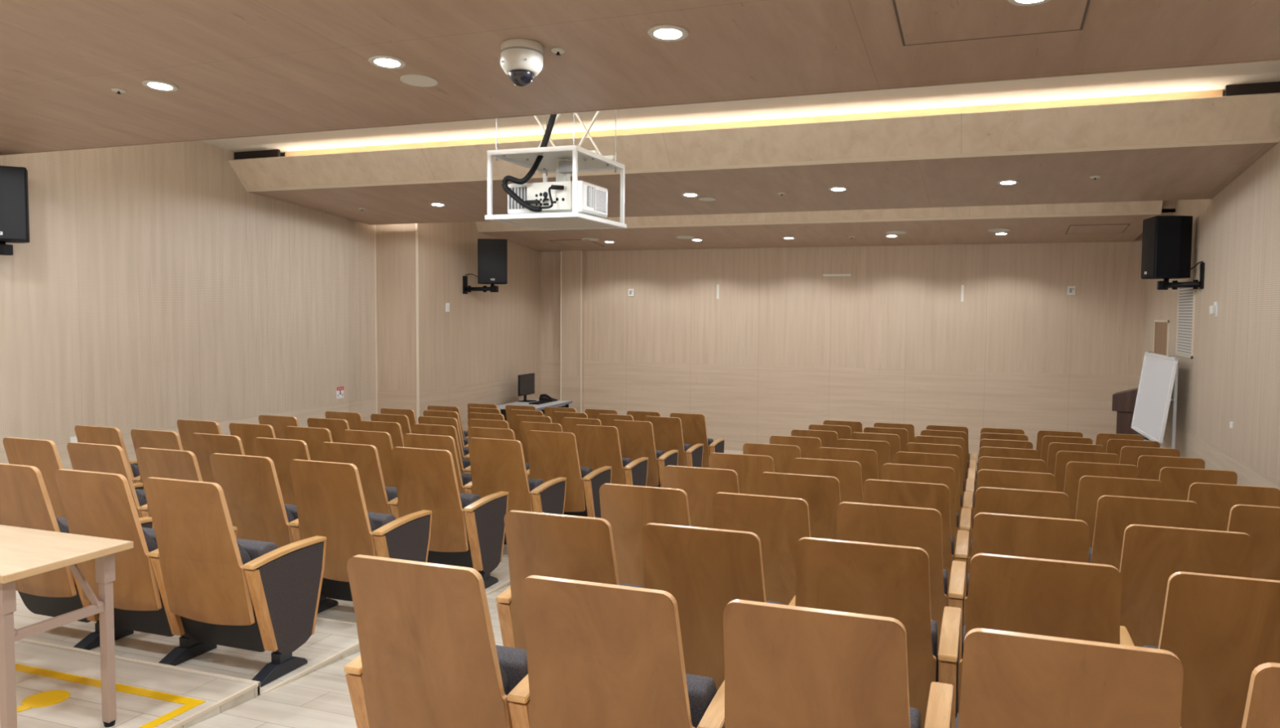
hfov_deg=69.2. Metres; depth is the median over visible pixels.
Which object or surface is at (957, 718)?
seat cushion
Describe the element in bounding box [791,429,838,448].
seat
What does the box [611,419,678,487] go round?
seat
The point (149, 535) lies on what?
cushion
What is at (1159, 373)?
whiteboard
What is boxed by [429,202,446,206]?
recessed light
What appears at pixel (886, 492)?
seat
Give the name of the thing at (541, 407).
computer desk
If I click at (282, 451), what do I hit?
seat
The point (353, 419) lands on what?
seat
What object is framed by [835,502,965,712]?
seat
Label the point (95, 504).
seat
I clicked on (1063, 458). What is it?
seat
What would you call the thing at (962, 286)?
wall strip
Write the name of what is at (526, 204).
cable bundle
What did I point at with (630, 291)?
wall switch
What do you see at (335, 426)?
seat
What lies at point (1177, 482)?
seat
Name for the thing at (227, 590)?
seat
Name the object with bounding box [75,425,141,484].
seat
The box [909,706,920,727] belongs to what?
seat cushion
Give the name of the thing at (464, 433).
seat
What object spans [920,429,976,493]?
seat
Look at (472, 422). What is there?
seat
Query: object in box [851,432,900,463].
seat
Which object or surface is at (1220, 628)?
seat
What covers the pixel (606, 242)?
recessed light
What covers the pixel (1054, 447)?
seat
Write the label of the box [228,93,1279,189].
ceiling
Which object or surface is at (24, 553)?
folding table
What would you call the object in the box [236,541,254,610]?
cushion
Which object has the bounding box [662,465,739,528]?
seat
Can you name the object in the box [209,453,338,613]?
seat
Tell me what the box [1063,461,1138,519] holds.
seat
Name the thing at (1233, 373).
wall
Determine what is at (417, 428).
seat
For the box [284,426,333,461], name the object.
seat
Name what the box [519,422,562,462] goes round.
seat
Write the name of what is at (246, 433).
seat
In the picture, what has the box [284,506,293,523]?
cushion
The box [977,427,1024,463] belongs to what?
seat
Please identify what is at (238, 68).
ceiling
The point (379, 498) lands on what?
seat
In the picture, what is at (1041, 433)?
seat
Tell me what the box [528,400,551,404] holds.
keyboard
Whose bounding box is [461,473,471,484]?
seat cushion
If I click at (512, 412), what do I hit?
seat
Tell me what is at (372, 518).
cushion
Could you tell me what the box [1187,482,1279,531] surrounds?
seat
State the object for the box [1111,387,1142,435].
lectern
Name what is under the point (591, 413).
seat
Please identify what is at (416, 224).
trim
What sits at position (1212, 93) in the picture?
strip light
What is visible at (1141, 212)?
trim
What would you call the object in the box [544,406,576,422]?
seat
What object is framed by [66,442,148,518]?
seat
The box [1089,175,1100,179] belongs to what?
sprinkler
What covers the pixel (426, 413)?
seat
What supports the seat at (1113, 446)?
on the floor
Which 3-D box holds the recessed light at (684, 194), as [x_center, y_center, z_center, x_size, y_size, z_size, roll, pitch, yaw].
[0.503,-1.690,9.261,0.187,0.024,0.187,2,4,25]
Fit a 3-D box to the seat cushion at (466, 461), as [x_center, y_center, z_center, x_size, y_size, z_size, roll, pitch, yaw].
[-1.652,1.040,8.166,0.464,0.442,0.168,2,4,20]
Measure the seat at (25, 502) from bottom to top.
0.923 m
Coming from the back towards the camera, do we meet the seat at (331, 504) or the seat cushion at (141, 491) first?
the seat cushion at (141, 491)
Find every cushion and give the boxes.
[48,497,75,585]
[56,517,68,528]
[129,462,140,480]
[132,464,139,472]
[134,488,146,506]
[135,488,146,499]
[142,527,156,542]
[142,528,161,597]
[235,537,278,560]
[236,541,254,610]
[284,503,297,519]
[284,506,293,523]
[367,511,395,529]
[368,515,376,532]
[385,486,397,499]
[385,488,391,502]
[459,493,479,541]
[460,497,467,537]
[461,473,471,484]
[462,438,468,444]
[462,447,469,455]
[462,458,470,467]
[495,644,528,691]
[498,663,510,702]
[524,462,529,470]
[527,478,543,511]
[580,466,592,503]
[619,583,642,587]
[622,457,631,484]
[655,449,663,479]
[684,444,690,466]
[685,673,716,727]
[707,438,713,454]
[765,600,782,604]
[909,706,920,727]
[931,620,937,677]
[942,568,947,595]
[951,535,954,555]
[955,511,958,528]
[955,715,959,727]
[962,625,965,657]
[967,572,969,595]
[1088,546,1092,563]
[1142,644,1158,648]
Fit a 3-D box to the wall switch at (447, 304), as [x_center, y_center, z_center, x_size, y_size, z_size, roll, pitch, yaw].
[-2.609,-0.769,12.588,0.016,0.120,0.085,2,4,20]
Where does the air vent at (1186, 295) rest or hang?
in the wall at (1233, 373)
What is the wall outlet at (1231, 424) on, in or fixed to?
attached to the wall at (1233, 373)
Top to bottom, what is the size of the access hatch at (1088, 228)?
0.061 m
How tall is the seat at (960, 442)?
0.923 m
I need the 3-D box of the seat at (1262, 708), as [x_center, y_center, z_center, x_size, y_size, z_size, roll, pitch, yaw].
[1.558,1.051,2.060,0.548,0.923,0.588,2,4,20]
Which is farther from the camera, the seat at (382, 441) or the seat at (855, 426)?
the seat at (855, 426)
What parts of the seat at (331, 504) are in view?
backrest, arm post, armrest, panel, arm post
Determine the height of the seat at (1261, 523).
0.923 m
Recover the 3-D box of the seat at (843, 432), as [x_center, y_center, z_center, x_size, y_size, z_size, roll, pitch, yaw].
[2.021,1.067,9.704,0.618,0.923,0.588,2,4,20]
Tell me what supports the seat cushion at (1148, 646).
on the seat at (1220, 628)
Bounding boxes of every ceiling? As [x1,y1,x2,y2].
[0,0,1279,154]
[198,60,1279,152]
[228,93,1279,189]
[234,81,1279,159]
[248,142,1278,225]
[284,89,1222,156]
[476,200,1159,230]
[478,214,1159,251]
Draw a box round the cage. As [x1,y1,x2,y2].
[484,109,626,230]
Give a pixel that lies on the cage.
(583, 159)
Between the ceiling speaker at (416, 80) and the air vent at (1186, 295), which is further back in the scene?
the air vent at (1186, 295)
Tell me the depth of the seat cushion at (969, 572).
4.00 m
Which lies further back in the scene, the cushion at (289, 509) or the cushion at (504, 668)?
the cushion at (289, 509)
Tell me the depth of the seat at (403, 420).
9.08 m
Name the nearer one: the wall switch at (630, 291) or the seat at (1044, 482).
the seat at (1044, 482)
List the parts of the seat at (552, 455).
backrest, arm post, armrest, panel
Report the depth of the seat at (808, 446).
7.69 m
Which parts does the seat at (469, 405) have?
backrest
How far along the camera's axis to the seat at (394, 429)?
8.03 m
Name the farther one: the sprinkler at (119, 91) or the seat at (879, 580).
the sprinkler at (119, 91)
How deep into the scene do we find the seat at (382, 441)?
7.00 m
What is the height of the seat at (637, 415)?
0.923 m
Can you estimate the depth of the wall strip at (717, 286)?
14.16 m
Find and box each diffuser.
[147,82,172,89]
[374,58,399,66]
[653,28,681,39]
[684,193,696,196]
[831,187,844,191]
[1000,181,1015,184]
[1015,0,1042,3]
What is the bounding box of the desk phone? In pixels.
[538,394,557,401]
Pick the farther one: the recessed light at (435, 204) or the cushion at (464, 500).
the recessed light at (435, 204)
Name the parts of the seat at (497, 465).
backrest, arm post, armrest, panel, arm post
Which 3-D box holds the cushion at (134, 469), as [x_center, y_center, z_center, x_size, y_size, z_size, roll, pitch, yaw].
[-3.890,0.789,6.866,0.390,0.570,0.210,2,4,20]
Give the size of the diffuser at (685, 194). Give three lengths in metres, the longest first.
0.157 x 0.157 x 0.010 m
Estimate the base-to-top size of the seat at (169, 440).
0.923 m
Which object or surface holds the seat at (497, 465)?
on the floor
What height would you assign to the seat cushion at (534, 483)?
0.442 m
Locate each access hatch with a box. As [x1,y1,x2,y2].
[548,240,604,247]
[892,0,1090,45]
[1065,223,1130,234]
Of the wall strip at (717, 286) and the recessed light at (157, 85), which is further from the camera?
the wall strip at (717, 286)
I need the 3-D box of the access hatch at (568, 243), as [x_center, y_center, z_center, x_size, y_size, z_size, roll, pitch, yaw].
[-0.952,-1.832,14.069,0.630,0.063,0.669,2,4,20]
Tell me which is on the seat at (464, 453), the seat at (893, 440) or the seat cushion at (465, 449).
the seat cushion at (465, 449)
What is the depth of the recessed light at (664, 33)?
4.21 m
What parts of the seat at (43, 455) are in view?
backrest, armrest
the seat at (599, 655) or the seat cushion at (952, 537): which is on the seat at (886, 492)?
the seat cushion at (952, 537)
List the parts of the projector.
port panel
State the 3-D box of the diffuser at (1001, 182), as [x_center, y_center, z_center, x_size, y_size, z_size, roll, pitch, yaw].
[3.267,-1.611,8.232,0.157,0.010,0.157,2,-1,20]
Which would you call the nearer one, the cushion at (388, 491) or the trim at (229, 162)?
the cushion at (388, 491)
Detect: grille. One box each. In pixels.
[0,166,26,239]
[478,239,506,283]
[509,186,526,208]
[587,186,593,207]
[595,189,605,213]
[1141,217,1156,277]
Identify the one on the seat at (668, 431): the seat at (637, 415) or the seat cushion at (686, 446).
the seat cushion at (686, 446)
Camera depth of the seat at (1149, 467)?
6.77 m
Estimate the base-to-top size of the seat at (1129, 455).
0.923 m
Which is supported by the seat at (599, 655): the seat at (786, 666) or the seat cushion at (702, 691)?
the seat cushion at (702, 691)
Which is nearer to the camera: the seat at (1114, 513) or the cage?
the seat at (1114, 513)
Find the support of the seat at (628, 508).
on the floor
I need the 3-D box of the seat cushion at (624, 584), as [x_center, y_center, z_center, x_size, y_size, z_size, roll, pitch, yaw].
[-0.209,1.079,3.720,0.464,0.442,0.168,2,4,20]
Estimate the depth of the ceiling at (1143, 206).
11.26 m
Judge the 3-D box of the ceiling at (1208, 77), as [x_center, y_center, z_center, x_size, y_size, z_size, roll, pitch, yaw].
[-0.458,-2.005,6.685,9.700,0.740,3.380,2,4,20]
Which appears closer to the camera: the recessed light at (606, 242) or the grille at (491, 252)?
the grille at (491, 252)
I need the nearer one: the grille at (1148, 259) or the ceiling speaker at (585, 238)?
the grille at (1148, 259)
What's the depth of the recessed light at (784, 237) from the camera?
12.80 m
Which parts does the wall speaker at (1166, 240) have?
bracket arm, wall plate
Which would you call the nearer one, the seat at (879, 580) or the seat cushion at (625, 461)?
the seat at (879, 580)
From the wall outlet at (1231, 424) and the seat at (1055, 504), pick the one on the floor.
the seat at (1055, 504)
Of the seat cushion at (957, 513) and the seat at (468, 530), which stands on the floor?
the seat at (468, 530)
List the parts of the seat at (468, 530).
backrest, arm post, leg, armrest, panel, arm post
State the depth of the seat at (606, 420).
10.26 m
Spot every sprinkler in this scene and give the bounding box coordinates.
[111,87,127,93]
[551,48,564,55]
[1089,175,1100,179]
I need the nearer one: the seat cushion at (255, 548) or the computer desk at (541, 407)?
the seat cushion at (255, 548)
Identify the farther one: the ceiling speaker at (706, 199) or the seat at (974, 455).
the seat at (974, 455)
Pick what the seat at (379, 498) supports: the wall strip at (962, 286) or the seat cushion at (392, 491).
the seat cushion at (392, 491)
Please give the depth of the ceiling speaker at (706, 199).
9.46 m
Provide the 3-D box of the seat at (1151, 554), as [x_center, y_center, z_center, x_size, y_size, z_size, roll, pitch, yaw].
[2.197,1.070,3.776,0.548,0.923,0.588,2,4,20]
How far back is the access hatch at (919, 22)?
3.93 m
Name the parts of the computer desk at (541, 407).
rail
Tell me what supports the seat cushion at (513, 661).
on the seat at (430, 657)
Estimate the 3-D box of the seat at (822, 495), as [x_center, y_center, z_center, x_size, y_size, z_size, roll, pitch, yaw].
[0.971,1.035,5.210,0.548,0.923,0.588,2,4,20]
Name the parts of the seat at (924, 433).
backrest, armrest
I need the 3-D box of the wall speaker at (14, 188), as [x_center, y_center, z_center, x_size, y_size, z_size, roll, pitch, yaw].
[-4.983,-1.184,7.213,0.465,0.679,0.441,2,4,20]
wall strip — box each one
[716,284,719,298]
[822,274,850,275]
[960,284,964,302]
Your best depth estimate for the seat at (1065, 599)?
2.86 m
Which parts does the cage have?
post, threaded rod, post, frame, frame, plate, plate, threaded rod, post, cross rail, threaded rod, post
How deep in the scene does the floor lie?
4.08 m
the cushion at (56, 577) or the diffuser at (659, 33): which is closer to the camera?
the diffuser at (659, 33)
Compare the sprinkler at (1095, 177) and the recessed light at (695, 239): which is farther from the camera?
the recessed light at (695, 239)
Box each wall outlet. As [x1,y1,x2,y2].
[70,436,77,442]
[1229,422,1233,428]
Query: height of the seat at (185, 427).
0.923 m
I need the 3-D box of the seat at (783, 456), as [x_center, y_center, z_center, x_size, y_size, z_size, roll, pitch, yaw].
[1.062,1.039,7.130,0.618,0.923,0.588,2,4,20]
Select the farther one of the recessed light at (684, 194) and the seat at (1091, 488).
the recessed light at (684, 194)
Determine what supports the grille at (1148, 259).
attached to the wall speaker at (1166, 240)
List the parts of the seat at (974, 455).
backrest, armrest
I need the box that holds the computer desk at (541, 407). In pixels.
[497,399,572,421]
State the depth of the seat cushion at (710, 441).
11.06 m
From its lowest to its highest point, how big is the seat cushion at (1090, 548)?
0.442 m
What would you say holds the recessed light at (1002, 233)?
in the ceiling at (1041, 229)
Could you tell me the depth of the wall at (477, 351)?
12.70 m
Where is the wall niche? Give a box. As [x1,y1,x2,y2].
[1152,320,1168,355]
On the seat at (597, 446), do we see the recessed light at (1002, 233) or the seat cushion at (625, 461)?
the seat cushion at (625, 461)
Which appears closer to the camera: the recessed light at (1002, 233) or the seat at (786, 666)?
the seat at (786, 666)
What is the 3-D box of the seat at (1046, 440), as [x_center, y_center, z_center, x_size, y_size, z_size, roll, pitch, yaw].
[4.114,1.127,8.924,0.548,0.923,0.588,2,4,20]
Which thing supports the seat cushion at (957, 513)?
on the seat at (891, 472)
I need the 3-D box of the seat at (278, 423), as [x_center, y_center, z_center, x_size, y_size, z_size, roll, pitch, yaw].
[-3.204,0.917,8.719,0.618,0.923,0.588,2,4,20]
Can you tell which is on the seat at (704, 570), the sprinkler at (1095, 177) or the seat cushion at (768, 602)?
the seat cushion at (768, 602)
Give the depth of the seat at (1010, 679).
2.00 m
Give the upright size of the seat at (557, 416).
0.923 m
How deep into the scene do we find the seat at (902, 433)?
9.20 m
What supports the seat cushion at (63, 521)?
on the seat at (25, 502)
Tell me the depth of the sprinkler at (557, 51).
4.50 m
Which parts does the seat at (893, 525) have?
backrest, arm post, armrest, panel, arm post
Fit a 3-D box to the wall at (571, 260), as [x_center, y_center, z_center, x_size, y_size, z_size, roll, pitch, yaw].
[-1.091,-0.058,15.021,0.360,3.600,0.130,2,4,20]
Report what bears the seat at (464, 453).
on the floor
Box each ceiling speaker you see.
[400,74,437,87]
[581,237,599,240]
[675,235,693,239]
[697,197,715,201]
[885,231,906,234]
[987,228,1009,232]
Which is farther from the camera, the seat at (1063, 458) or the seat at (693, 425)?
the seat at (693, 425)
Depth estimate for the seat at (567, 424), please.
9.40 m
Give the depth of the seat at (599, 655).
2.41 m
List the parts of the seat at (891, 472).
backrest, armrest, arm post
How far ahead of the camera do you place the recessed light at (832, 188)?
8.73 m
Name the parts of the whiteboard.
stand leg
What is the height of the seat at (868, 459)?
0.923 m
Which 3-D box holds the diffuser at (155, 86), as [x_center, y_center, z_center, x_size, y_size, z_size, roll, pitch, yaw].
[-2.739,-1.588,5.294,0.157,0.010,0.157,2,-1,20]
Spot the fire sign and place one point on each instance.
(340, 390)
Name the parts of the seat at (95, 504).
backrest, arm post, panel, leg, armrest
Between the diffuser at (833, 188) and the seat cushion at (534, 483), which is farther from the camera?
the diffuser at (833, 188)
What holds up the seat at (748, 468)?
on the floor
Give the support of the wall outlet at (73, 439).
attached to the wall at (150, 290)
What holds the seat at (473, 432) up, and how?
on the floor
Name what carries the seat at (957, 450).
on the floor
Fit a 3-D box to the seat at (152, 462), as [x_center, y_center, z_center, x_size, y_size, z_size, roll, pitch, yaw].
[-2.584,0.934,5.557,0.548,0.923,0.588,2,4,20]
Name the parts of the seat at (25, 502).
backrest, arm post, leg, panel, armrest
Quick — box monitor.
[518,373,536,402]
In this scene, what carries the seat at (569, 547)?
on the floor
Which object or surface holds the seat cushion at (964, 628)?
on the seat at (1065, 599)
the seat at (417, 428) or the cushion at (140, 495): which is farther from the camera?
the seat at (417, 428)
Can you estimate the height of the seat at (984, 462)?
0.923 m
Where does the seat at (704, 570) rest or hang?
on the floor
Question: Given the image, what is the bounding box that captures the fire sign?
[336,386,343,398]
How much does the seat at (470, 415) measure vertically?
0.923 m
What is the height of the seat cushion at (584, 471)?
0.442 m
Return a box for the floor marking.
[15,663,205,727]
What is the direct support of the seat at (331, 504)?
on the floor
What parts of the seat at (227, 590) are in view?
backrest, arm post, leg, armrest, panel, arm post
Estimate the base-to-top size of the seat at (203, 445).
0.923 m
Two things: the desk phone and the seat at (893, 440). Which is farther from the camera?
the desk phone
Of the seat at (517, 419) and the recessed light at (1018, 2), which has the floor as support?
the seat at (517, 419)
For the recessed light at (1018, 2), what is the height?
0.024 m
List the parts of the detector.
plate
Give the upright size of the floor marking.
0.002 m
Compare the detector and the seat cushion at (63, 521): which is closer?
the seat cushion at (63, 521)
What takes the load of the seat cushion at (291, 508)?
on the seat at (250, 484)
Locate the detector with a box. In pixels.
[1208,302,1217,316]
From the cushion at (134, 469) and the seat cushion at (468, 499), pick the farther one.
the cushion at (134, 469)
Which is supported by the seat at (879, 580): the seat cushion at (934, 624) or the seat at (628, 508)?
the seat cushion at (934, 624)
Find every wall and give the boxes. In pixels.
[0,141,376,469]
[375,222,541,431]
[541,232,1146,465]
[560,249,584,413]
[1142,90,1279,490]
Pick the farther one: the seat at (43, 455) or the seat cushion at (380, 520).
the seat at (43, 455)
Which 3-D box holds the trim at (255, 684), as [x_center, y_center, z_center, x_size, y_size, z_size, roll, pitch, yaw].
[-0.396,1.470,6.973,9.400,0.513,8.226,2,4,20]
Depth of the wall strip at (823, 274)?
13.52 m
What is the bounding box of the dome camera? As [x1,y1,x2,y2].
[500,38,543,87]
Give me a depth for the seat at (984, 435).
8.84 m
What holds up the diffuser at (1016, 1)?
attached to the recessed light at (1018, 2)
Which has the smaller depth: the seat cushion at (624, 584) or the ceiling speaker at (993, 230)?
the seat cushion at (624, 584)
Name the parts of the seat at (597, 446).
backrest, arm post, armrest, panel, arm post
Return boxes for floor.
[0,449,977,727]
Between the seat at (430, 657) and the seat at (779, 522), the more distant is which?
the seat at (779, 522)
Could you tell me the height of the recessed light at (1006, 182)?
0.024 m
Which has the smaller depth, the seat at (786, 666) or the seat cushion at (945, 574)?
the seat at (786, 666)
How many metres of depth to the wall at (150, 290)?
9.05 m
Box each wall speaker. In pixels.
[0,165,30,255]
[462,239,506,293]
[1141,215,1204,289]
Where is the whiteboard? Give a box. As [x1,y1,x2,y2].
[1130,351,1178,448]
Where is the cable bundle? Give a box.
[502,114,564,212]
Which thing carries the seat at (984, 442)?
on the floor
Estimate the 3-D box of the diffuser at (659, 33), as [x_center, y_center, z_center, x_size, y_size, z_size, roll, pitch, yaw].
[0.128,-1.506,4.226,0.157,0.010,0.157,2,-1,20]
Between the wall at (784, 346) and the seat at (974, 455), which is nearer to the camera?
the seat at (974, 455)
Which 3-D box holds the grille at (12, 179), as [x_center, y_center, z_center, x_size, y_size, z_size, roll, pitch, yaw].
[-4.905,-1.234,7.083,0.350,0.547,0.021,-1,4,-27]
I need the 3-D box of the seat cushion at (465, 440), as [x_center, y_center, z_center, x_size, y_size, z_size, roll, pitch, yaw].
[-2.044,1.030,10.266,0.464,0.442,0.168,2,4,20]
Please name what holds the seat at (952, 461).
on the floor
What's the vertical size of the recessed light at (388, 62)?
0.024 m
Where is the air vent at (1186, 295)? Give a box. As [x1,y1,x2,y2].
[1175,287,1195,358]
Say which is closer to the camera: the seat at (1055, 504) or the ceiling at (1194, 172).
the seat at (1055, 504)
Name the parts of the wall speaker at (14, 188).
bracket arm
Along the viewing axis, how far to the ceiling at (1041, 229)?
12.46 m
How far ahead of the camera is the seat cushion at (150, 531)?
4.44 m
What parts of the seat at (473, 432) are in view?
backrest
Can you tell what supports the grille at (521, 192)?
attached to the projector
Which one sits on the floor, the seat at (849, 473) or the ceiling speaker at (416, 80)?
the seat at (849, 473)
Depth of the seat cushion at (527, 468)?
7.82 m
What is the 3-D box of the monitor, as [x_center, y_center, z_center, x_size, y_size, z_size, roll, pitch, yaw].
[-1.731,0.366,14.253,0.200,0.420,0.500,2,4,20]
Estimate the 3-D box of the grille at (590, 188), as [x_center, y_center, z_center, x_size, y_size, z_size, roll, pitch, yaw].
[-0.339,-1.139,6.320,0.005,0.134,0.090,2,4,20]
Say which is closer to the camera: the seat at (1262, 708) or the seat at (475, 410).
the seat at (1262, 708)
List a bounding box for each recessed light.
[141,80,178,91]
[368,55,405,69]
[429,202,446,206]
[603,240,615,243]
[647,24,688,41]
[680,192,699,196]
[690,238,703,241]
[782,236,795,239]
[828,186,848,191]
[884,234,898,237]
[993,231,1008,235]
[996,179,1019,185]
[1007,0,1050,6]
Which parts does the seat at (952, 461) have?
backrest, armrest, arm post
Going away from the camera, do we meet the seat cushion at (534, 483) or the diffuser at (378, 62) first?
the diffuser at (378, 62)
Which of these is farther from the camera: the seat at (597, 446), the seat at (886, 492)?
the seat at (597, 446)
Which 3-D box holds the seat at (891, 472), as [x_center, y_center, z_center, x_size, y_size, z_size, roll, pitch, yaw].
[1.806,1.060,5.876,0.548,0.923,0.588,2,4,20]
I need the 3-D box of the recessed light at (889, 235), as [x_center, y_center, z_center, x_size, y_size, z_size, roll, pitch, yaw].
[3.357,-1.707,12.362,0.187,0.024,0.187,1,3,16]
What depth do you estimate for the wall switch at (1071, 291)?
12.43 m
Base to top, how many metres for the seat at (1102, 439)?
0.923 m
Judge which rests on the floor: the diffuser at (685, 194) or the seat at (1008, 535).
the seat at (1008, 535)
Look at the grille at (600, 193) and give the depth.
6.48 m
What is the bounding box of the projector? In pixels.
[507,159,607,218]
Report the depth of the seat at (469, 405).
11.86 m
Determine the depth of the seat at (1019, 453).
7.12 m
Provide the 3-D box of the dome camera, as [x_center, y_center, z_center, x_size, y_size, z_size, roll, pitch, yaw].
[-0.568,-1.438,4.465,0.207,0.203,0.210,1,3,4]
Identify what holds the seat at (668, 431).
on the floor
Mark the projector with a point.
(592, 198)
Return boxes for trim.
[0,58,1279,155]
[21,556,958,727]
[228,160,1162,230]
[245,137,1279,191]
[373,223,582,423]
[477,211,1160,231]
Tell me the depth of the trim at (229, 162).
9.88 m
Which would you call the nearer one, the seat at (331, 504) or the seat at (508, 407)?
the seat at (331, 504)
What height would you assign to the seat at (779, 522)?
0.923 m
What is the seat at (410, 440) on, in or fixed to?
on the floor
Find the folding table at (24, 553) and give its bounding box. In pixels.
[0,524,133,727]
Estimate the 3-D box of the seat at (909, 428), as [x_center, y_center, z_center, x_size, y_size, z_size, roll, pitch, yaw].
[2.888,1.092,10.358,0.548,0.923,0.588,2,4,20]
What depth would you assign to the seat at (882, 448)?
7.50 m
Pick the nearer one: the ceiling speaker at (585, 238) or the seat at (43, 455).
the seat at (43, 455)
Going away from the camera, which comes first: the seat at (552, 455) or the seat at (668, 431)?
the seat at (552, 455)
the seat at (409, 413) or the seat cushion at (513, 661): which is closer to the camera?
the seat cushion at (513, 661)
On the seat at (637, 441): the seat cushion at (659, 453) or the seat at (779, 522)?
the seat cushion at (659, 453)
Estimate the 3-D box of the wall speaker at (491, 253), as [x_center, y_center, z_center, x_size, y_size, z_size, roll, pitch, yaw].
[-2.129,-1.351,12.920,0.653,0.750,0.466,2,4,20]
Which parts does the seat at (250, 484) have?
backrest, armrest, arm post, leg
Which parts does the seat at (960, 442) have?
backrest, armrest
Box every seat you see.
[0,462,154,649]
[2,436,144,518]
[54,468,237,666]
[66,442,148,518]
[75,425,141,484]
[130,429,183,483]
[135,447,202,517]
[143,476,326,687]
[177,419,222,453]
[190,432,244,482]
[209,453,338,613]
[229,422,275,456]
[253,437,311,505]
[258,414,299,439]
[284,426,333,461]
[288,459,431,601]
[306,417,349,443]
[320,441,399,519]
[324,411,362,430]
[342,429,396,487]
[343,555,529,727]
[358,420,404,447]
[370,413,411,435]
[380,408,417,433]
[391,446,508,589]
[403,433,472,493]
[411,423,471,473]
[417,416,469,458]
[422,410,468,447]
[426,405,468,438]
[465,403,497,431]
[467,407,501,413]
[467,412,504,420]
[467,418,509,429]
[467,426,529,478]
[467,437,566,544]
[495,510,642,649]
[505,404,536,429]
[509,409,543,439]
[513,414,551,441]
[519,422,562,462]
[520,575,724,727]
[526,430,612,518]
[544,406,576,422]
[551,411,587,426]
[561,417,601,433]
[573,424,648,486]
[584,408,617,418]
[596,413,633,426]
[599,483,690,588]
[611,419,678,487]
[626,410,661,421]
[641,523,795,691]
[643,416,703,467]
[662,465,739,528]
[670,413,724,467]
[708,452,774,495]
[712,492,810,605]
[723,599,953,727]
[742,442,800,473]
[759,471,840,539]
[769,435,821,458]
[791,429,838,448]
[792,457,862,502]
[795,537,961,727]
[808,424,851,439]
[817,447,878,486]
[822,420,862,434]
[835,439,890,479]
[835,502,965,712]
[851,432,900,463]
[862,479,968,626]
[863,426,907,452]
[873,422,915,443]
[881,463,971,596]
[894,451,973,556]
[905,442,974,523]
[913,435,975,508]
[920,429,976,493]
[926,425,977,480]
[955,627,1183,727]
[958,553,1134,715]
[964,512,1089,625]
[968,486,1069,573]
[970,469,1056,539]
[972,456,1046,527]
[973,446,1038,507]
[975,439,1032,482]
[976,432,1028,473]
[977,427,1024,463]
[1035,430,1083,459]
[1040,435,1093,473]
[1046,442,1104,475]
[1054,450,1119,492]
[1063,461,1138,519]
[1075,475,1164,547]
[1088,495,1199,570]
[1095,433,1143,453]
[1106,439,1159,461]
[1119,446,1179,466]
[1119,524,1253,647]
[1137,455,1204,479]
[1142,571,1279,727]
[1159,466,1237,500]
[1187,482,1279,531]
[1226,504,1279,580]
[1241,662,1279,727]
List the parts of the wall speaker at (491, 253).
wall plate, bracket arm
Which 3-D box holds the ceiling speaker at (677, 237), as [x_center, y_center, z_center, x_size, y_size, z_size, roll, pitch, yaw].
[0.637,-1.790,13.108,0.259,0.028,0.259,2,4,25]
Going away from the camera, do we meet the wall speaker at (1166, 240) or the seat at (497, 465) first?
the seat at (497, 465)
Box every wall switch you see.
[445,302,449,311]
[627,288,634,296]
[1066,285,1075,295]
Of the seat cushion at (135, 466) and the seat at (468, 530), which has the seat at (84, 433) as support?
the seat cushion at (135, 466)

